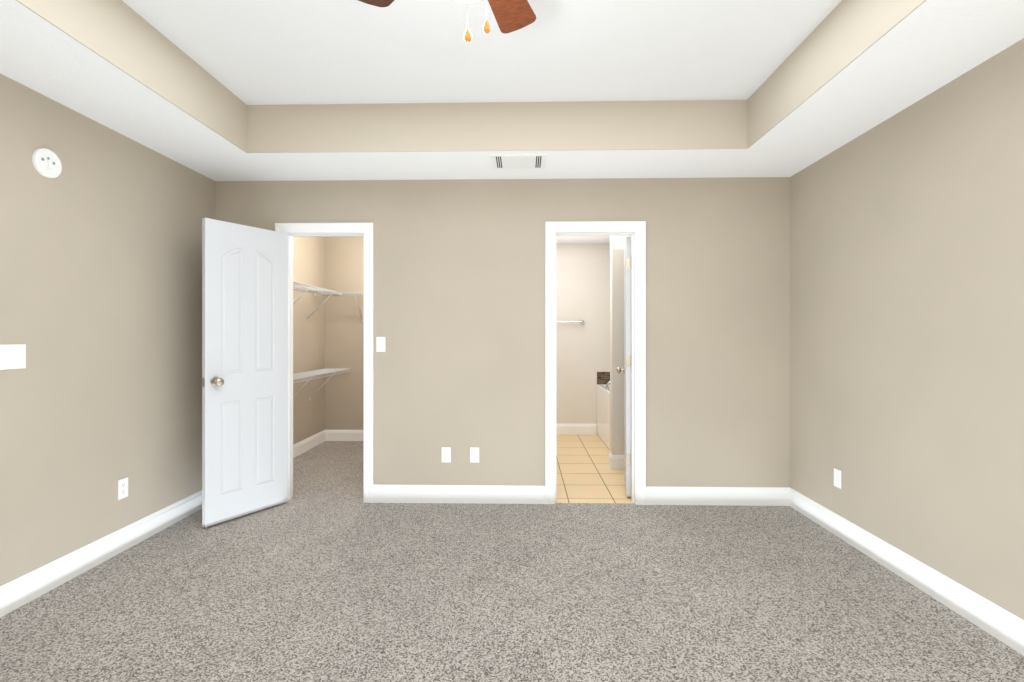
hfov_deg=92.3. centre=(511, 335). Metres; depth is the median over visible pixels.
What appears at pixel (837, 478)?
outlet
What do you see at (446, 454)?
outlet
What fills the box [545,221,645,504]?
door frame
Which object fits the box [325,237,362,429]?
wall
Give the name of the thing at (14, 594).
baseboard
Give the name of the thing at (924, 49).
ceiling
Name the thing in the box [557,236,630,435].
wall
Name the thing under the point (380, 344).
light switch
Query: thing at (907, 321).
wall
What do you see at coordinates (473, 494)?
baseboard
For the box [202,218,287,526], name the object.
closet door
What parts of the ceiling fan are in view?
blade, bulb, chain, blade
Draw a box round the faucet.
[605,381,609,390]
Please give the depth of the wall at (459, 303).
3.73 m
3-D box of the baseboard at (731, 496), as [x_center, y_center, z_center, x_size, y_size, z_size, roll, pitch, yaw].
[1.533,1.203,3.689,1.063,0.134,0.014,0,0,1]
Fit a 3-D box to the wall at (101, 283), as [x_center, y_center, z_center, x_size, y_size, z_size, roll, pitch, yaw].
[-2.384,-0.130,2.705,0.150,2.800,6.740,0,0,1]
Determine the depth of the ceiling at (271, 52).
2.56 m
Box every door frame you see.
[275,223,373,502]
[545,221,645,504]
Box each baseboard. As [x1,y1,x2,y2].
[0,490,201,617]
[293,430,325,457]
[326,430,362,440]
[373,485,544,503]
[557,424,596,433]
[646,486,787,505]
[788,487,1023,655]
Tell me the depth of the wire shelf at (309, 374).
5.29 m
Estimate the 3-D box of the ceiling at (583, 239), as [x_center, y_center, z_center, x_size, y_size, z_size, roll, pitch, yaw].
[1.076,-1.240,5.092,2.680,0.100,2.530,0,0,1]
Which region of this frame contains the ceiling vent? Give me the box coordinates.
[491,154,545,168]
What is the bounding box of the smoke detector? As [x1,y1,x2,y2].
[32,148,61,177]
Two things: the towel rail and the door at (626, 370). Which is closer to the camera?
the door at (626, 370)
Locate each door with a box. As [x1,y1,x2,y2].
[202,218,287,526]
[617,237,630,496]
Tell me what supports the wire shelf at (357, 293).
attached to the wall at (329, 334)
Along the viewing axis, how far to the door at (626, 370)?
3.84 m
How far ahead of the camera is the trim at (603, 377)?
6.35 m
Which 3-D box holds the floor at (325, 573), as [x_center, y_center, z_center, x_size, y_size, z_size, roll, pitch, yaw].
[-0.140,1.300,2.654,4.640,0.060,6.740,0,0,1]
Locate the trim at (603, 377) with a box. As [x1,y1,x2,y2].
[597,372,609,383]
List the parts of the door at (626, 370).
knob, bath door hinge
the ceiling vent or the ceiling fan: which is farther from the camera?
the ceiling vent
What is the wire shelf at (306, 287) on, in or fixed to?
attached to the wall at (101, 283)
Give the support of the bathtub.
on the floor at (586, 473)
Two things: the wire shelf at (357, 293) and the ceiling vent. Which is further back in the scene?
the wire shelf at (357, 293)
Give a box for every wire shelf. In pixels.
[293,281,342,320]
[293,368,349,399]
[343,292,362,321]
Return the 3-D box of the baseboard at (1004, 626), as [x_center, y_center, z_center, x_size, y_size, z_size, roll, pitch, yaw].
[2.028,1.203,1.534,0.014,0.134,4.300,0,0,1]
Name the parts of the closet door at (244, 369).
knob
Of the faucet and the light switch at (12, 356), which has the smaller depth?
the light switch at (12, 356)
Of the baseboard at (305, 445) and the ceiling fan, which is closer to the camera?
the ceiling fan
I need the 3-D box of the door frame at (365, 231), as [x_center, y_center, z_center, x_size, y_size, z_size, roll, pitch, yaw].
[-1.434,0.204,3.814,0.754,2.132,0.140,0,0,1]
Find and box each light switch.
[0,344,25,369]
[376,337,385,351]
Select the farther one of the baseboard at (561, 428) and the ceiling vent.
the baseboard at (561, 428)
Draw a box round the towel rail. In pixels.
[557,320,583,323]
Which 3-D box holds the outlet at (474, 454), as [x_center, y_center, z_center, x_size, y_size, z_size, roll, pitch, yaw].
[-0.283,0.905,3.734,0.070,0.114,0.006,0,0,1]
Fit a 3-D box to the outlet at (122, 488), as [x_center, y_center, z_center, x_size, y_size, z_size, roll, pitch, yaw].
[-2.300,0.903,2.908,0.007,0.114,0.070,0,0,1]
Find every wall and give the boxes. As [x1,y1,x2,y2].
[0,74,324,585]
[215,177,789,486]
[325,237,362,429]
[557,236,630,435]
[790,38,1023,619]
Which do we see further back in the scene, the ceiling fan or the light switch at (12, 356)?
the light switch at (12, 356)
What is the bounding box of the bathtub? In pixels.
[597,381,609,449]
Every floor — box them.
[0,441,1023,681]
[556,434,633,502]
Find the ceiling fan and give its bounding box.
[358,0,535,42]
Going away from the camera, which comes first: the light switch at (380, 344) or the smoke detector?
the smoke detector
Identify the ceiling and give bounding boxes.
[0,0,1023,180]
[122,0,841,104]
[557,236,609,243]
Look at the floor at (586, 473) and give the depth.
4.54 m
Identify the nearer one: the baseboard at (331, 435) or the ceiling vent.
the ceiling vent
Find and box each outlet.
[118,477,127,499]
[442,447,450,461]
[470,447,478,462]
[834,468,841,488]

